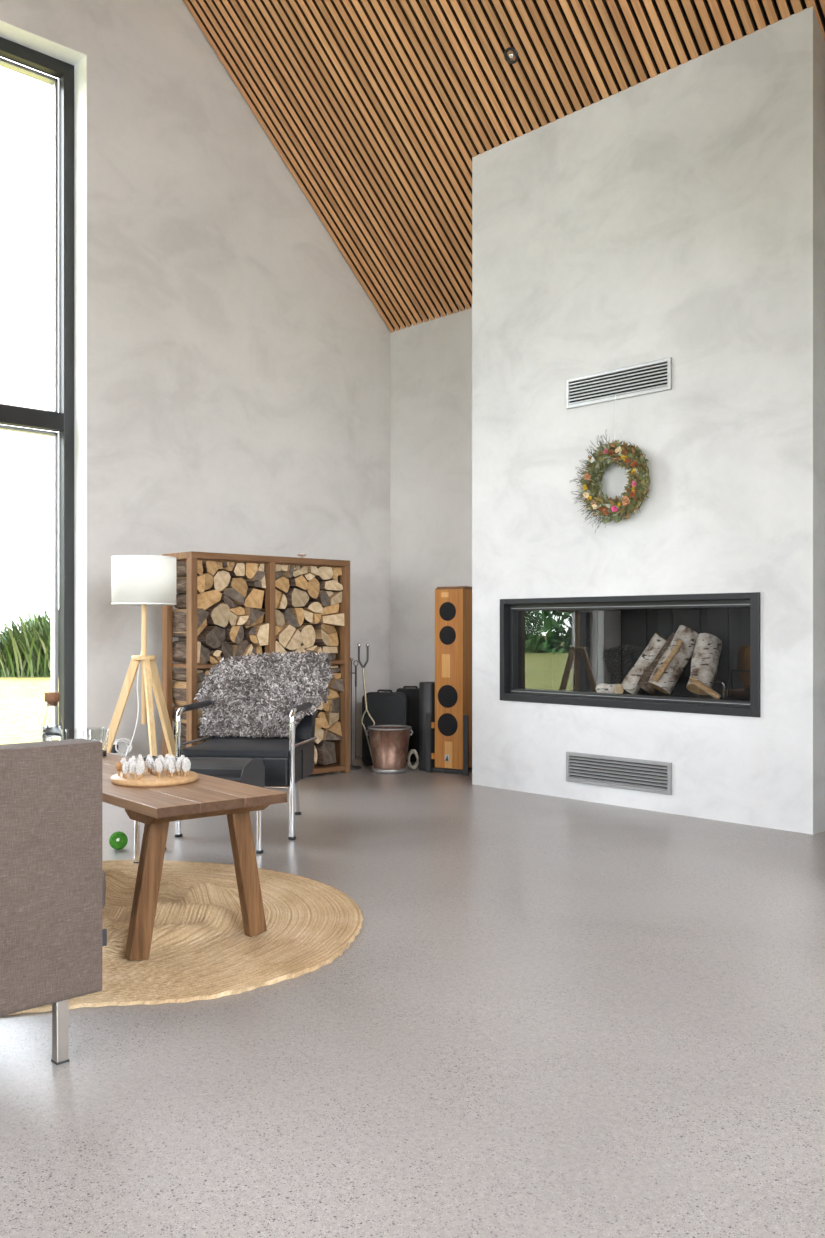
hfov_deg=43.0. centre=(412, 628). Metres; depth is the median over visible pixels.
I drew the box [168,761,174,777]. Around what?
peg
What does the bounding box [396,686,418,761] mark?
equipment case
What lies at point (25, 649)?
grass
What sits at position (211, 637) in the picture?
log
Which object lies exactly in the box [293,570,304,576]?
log
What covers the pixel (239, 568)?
log
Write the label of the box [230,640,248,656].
log
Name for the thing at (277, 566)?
log
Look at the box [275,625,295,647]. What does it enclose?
log
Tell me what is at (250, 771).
cushion
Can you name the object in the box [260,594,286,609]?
log
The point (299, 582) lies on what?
log
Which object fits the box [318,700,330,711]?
log
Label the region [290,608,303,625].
log
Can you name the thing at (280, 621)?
log
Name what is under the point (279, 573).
log
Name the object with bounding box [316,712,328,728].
log
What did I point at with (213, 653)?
log
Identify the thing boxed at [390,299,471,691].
wall
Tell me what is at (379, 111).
ceiling
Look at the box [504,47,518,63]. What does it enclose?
ceiling spotlight
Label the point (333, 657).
log
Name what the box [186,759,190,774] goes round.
peg
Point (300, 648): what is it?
log
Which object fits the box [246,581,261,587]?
log
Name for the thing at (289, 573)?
log
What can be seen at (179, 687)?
log
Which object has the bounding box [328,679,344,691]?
log
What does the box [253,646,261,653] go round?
log
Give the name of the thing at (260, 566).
log
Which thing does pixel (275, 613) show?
log
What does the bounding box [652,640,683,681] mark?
stick
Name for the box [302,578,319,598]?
log
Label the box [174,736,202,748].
log
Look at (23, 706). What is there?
ground
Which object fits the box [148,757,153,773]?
peg
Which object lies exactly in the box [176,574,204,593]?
log
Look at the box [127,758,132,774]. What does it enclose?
peg
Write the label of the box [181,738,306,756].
seat cushion
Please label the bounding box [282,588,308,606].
log
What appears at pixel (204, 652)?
log
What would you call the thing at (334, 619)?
log
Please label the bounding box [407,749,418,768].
cable coil
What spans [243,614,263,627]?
log
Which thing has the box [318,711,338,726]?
log
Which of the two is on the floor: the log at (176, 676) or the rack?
the rack
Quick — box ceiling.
[183,0,824,332]
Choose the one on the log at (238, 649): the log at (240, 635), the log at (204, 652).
the log at (240, 635)
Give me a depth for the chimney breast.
5.81 m
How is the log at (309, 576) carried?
on the log at (299, 582)
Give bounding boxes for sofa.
[0,738,106,1064]
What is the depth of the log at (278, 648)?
7.06 m
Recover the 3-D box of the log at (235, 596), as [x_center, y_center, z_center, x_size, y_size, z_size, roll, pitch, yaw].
[-1.262,-0.207,6.922,0.142,0.113,0.329,0,0,-44]
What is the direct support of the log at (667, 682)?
in the fireplace
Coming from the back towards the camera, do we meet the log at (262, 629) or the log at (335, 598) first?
the log at (335, 598)
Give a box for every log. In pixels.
[173,608,208,631]
[173,619,206,637]
[173,641,200,662]
[173,669,202,673]
[173,673,204,681]
[173,680,203,705]
[173,705,201,724]
[174,589,221,609]
[174,723,206,740]
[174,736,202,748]
[176,560,202,576]
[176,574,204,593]
[178,626,224,648]
[179,644,209,663]
[202,561,217,575]
[203,573,213,589]
[206,603,230,627]
[207,656,218,663]
[208,570,230,591]
[209,641,232,658]
[209,650,221,656]
[215,594,237,607]
[216,562,222,568]
[218,562,234,570]
[220,588,243,604]
[221,562,230,566]
[223,626,239,641]
[226,563,244,576]
[226,577,247,597]
[227,611,236,625]
[228,625,243,643]
[230,606,244,614]
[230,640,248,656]
[231,563,257,578]
[235,616,248,624]
[236,607,264,625]
[238,588,263,608]
[242,644,252,655]
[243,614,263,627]
[243,627,255,634]
[243,635,257,642]
[244,570,265,580]
[246,576,265,588]
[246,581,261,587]
[249,623,268,645]
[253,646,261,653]
[258,564,263,571]
[259,588,281,608]
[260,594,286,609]
[260,610,284,626]
[261,641,286,653]
[262,576,289,592]
[262,613,276,625]
[264,564,280,571]
[275,571,281,578]
[275,608,299,626]
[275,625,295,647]
[275,626,282,635]
[277,565,287,571]
[282,565,293,577]
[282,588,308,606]
[284,629,301,649]
[286,602,322,612]
[286,646,304,652]
[287,575,307,589]
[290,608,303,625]
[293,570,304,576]
[294,625,312,644]
[300,566,307,573]
[300,625,315,648]
[301,573,314,579]
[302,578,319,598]
[302,613,320,623]
[302,624,335,633]
[303,610,312,622]
[304,645,316,650]
[305,566,318,575]
[305,647,321,653]
[308,591,329,606]
[314,567,332,579]
[314,629,329,645]
[314,728,323,743]
[314,741,335,764]
[314,745,316,763]
[315,717,323,729]
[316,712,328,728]
[317,603,338,614]
[317,613,344,625]
[317,646,337,652]
[318,580,342,590]
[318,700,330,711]
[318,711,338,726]
[321,721,341,736]
[322,730,340,739]
[326,569,337,579]
[327,689,339,698]
[328,632,338,645]
[328,654,335,659]
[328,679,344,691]
[329,592,341,605]
[329,697,339,712]
[331,567,341,575]
[331,668,339,671]
[331,673,340,678]
[596,683,622,693]
[621,633,666,694]
[637,633,674,694]
[648,625,697,694]
[686,633,722,694]
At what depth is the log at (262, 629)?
6.96 m
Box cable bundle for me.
[110,738,132,755]
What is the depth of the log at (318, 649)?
7.33 m
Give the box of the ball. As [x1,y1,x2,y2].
[109,831,127,849]
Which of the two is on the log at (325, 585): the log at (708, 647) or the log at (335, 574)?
the log at (335, 574)
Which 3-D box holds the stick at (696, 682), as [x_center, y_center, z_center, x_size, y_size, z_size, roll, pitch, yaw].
[1.635,0.337,5.859,0.187,0.133,0.024,0,0,41]
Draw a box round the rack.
[162,551,349,774]
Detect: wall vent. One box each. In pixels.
[566,357,671,408]
[566,752,671,794]
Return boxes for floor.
[0,758,824,1237]
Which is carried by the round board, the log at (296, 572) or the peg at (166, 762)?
the peg at (166, 762)
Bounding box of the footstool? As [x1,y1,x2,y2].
[133,756,264,862]
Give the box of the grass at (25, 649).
[0,598,58,676]
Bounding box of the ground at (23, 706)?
[0,676,58,744]
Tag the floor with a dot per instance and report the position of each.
(545, 1016)
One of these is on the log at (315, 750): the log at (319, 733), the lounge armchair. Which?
the log at (319, 733)
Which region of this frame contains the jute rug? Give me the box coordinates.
[9,860,363,1014]
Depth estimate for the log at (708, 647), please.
5.97 m
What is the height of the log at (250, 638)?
0.058 m
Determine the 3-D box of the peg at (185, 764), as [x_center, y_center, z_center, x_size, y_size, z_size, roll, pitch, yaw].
[-0.779,0.479,3.587,0.023,0.058,0.022,0,0,36]
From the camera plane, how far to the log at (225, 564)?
6.79 m
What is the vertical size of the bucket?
0.324 m
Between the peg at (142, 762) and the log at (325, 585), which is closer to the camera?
the peg at (142, 762)
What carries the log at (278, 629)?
on the log at (278, 648)
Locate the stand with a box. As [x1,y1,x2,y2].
[350,658,361,769]
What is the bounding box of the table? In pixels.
[102,753,286,959]
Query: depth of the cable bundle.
6.85 m
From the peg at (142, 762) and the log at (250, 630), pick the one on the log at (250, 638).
the log at (250, 630)
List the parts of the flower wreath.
flower, flower, flower, flower, flower, flower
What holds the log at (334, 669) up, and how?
on the log at (335, 675)
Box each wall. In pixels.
[0,0,389,759]
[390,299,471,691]
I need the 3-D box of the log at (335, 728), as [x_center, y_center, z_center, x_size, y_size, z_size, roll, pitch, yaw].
[-0.649,0.717,7.515,0.119,0.114,0.314,0,0,-44]
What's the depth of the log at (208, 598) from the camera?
6.72 m
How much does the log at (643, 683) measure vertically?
0.376 m
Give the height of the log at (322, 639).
0.121 m
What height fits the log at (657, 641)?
0.382 m
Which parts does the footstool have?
leg, leg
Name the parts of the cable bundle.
socket plate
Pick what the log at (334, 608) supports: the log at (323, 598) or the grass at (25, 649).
the log at (323, 598)
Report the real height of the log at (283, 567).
0.043 m
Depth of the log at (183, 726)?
6.76 m
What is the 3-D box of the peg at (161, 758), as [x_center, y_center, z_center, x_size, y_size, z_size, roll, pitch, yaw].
[-0.886,0.479,3.699,0.023,0.058,0.023,0,0,21]
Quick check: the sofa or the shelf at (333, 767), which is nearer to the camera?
the sofa
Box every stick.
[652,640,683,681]
[689,676,720,698]
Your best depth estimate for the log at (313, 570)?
7.28 m
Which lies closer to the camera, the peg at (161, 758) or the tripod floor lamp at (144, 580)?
the peg at (161, 758)
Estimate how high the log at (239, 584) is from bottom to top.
0.135 m
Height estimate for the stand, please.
0.813 m
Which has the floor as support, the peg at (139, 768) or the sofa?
the sofa
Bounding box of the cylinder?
[419,682,434,770]
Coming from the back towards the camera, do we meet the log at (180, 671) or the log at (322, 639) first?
the log at (322, 639)
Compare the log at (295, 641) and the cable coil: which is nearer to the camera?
the log at (295, 641)
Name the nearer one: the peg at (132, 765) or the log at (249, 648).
the peg at (132, 765)
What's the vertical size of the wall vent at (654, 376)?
0.178 m
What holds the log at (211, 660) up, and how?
on the rack
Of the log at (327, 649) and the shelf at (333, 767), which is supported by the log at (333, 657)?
the log at (327, 649)
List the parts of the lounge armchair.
frame, rail, seat, backrest, frame, leg, rail, panel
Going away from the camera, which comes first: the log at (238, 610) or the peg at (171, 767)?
the peg at (171, 767)
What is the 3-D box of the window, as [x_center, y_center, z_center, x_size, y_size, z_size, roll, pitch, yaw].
[-2.818,-1.325,6.369,1.545,4.710,0.150,0,0,-44]
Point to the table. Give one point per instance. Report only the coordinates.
(207, 796)
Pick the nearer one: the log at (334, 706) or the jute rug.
the jute rug
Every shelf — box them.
[173,663,219,668]
[310,763,344,774]
[330,660,344,664]
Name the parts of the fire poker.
handle, rod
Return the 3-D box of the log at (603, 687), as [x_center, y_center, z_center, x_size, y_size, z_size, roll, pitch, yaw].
[1.193,0.372,6.344,0.072,0.077,0.192,0,0,-24]
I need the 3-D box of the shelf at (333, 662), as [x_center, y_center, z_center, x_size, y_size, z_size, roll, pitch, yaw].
[-0.819,0.242,7.342,0.609,0.025,0.352,0,0,-44]
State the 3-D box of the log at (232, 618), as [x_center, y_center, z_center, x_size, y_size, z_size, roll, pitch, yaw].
[-1.265,-0.064,6.921,0.076,0.096,0.302,0,0,-44]
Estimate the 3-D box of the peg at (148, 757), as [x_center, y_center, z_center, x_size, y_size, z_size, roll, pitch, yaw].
[-0.932,0.479,3.698,0.022,0.058,0.022,0,0,-34]
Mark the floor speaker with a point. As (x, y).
(452, 725)
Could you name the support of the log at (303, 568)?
on the log at (299, 582)
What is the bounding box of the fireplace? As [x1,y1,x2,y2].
[500,592,759,716]
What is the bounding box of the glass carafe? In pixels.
[41,692,63,740]
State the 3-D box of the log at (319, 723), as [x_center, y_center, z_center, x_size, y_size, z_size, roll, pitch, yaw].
[-0.775,0.672,7.373,0.136,0.111,0.333,0,0,-44]
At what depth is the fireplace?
6.50 m
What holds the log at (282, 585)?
on the log at (277, 593)
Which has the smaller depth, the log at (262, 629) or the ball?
the ball
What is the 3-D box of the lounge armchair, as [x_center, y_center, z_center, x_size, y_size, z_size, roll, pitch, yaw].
[-0.833,0.603,5.486,0.612,0.855,0.734,0,0,6]
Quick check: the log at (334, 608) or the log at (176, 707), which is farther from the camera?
the log at (334, 608)
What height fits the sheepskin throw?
0.459 m
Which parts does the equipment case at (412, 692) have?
handle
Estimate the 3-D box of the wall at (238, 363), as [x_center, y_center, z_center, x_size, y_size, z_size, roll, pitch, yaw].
[-3.473,-2.870,5.683,9.511,7.800,0.400,0,0,-44]
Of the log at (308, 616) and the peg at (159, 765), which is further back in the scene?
the log at (308, 616)
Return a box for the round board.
[111,769,197,786]
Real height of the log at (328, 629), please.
0.075 m
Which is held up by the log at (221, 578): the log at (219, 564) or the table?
the log at (219, 564)
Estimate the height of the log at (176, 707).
0.116 m
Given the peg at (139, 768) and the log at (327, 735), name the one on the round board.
the peg at (139, 768)
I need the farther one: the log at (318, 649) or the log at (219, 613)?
the log at (318, 649)
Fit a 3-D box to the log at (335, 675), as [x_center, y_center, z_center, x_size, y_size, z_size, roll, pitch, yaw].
[-0.633,0.340,7.516,0.094,0.044,0.316,0,0,-44]
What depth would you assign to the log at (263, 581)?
7.00 m
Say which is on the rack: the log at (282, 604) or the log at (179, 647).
the log at (179, 647)
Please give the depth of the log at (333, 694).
7.42 m
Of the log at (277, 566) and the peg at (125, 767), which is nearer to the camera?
the peg at (125, 767)
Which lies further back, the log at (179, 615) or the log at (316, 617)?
the log at (316, 617)
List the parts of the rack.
post, rail, post, rail, rail, post, panel, post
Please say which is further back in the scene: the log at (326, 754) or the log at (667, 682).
the log at (326, 754)
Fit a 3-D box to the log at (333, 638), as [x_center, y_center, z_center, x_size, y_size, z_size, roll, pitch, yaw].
[-0.647,0.076,7.522,0.106,0.101,0.280,0,0,-44]
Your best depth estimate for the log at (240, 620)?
6.85 m
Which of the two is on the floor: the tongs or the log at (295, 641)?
the tongs
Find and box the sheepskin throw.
[194,651,333,738]
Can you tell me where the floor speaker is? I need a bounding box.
[426,586,471,775]
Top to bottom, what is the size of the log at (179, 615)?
0.148 m
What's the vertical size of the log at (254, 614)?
0.120 m
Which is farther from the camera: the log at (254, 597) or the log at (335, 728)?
the log at (335, 728)
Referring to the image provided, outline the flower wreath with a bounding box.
[569,395,649,532]
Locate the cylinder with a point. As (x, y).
(426, 689)
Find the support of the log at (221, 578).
on the log at (235, 596)
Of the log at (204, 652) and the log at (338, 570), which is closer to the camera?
the log at (204, 652)
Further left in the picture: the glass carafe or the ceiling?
the glass carafe
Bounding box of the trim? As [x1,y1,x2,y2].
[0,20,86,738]
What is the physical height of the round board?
0.022 m
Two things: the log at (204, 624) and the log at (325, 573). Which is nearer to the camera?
the log at (204, 624)
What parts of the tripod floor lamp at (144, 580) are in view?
leg, cord, lamp shade, leg, leg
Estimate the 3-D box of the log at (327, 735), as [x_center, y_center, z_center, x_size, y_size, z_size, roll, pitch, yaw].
[-0.659,0.758,7.513,0.136,0.076,0.300,0,0,-44]
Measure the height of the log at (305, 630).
0.141 m
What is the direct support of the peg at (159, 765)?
on the round board
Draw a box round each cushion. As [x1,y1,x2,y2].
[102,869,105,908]
[144,757,264,787]
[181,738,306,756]
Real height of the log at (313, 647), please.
0.035 m
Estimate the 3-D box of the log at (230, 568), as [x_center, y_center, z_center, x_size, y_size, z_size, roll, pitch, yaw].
[-1.278,-0.402,6.911,0.066,0.059,0.272,0,0,-44]
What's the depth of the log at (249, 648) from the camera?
6.92 m
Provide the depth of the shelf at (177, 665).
6.66 m
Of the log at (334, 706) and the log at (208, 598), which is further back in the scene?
the log at (334, 706)
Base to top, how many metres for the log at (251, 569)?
0.105 m
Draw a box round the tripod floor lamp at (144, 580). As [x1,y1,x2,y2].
[102,555,176,756]
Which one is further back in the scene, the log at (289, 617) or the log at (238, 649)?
the log at (289, 617)
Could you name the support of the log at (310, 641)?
on the log at (313, 647)
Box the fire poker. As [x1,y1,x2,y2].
[353,660,359,758]
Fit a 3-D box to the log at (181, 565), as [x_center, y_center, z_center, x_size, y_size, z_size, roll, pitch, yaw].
[-1.443,-0.382,6.731,0.062,0.098,0.322,0,0,-44]
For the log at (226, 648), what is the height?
0.146 m
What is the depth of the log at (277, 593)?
7.10 m
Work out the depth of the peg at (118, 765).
3.60 m
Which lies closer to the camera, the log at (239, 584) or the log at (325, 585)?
the log at (239, 584)
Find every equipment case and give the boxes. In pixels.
[362,690,406,765]
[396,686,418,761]
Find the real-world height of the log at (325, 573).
0.092 m
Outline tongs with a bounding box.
[357,643,374,761]
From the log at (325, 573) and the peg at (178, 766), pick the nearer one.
the peg at (178, 766)
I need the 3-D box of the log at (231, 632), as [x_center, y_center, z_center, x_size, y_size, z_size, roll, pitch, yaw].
[-1.260,0.038,6.913,0.079,0.108,0.333,0,0,-44]
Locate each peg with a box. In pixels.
[116,762,120,775]
[122,761,128,777]
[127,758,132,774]
[129,762,135,778]
[136,762,142,779]
[140,761,144,777]
[145,756,150,771]
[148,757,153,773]
[153,759,157,775]
[156,760,162,776]
[159,756,164,771]
[163,759,168,775]
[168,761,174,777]
[175,758,181,775]
[182,760,188,776]
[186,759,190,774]
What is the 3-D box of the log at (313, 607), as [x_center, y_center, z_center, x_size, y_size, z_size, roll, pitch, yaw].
[-0.767,-0.145,7.388,0.145,0.077,0.293,0,0,-44]
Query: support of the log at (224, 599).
on the log at (232, 618)
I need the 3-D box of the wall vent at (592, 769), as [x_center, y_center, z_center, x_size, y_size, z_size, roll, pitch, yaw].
[1.184,0.836,6.070,0.016,0.179,0.728,0,0,-44]
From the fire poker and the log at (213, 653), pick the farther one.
the fire poker
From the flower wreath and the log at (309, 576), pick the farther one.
the log at (309, 576)
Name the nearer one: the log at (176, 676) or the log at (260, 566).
the log at (176, 676)
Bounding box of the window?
[0,37,73,739]
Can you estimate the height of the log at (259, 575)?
0.071 m
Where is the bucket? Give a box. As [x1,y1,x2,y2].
[366,725,412,773]
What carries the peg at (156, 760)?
on the round board
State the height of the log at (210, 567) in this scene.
0.093 m
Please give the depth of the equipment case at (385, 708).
7.84 m
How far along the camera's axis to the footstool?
4.58 m
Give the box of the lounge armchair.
[174,661,316,839]
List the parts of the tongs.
handle, handle, arm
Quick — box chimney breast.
[472,6,824,833]
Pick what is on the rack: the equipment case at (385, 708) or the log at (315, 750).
the log at (315, 750)
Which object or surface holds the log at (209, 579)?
on the log at (180, 581)

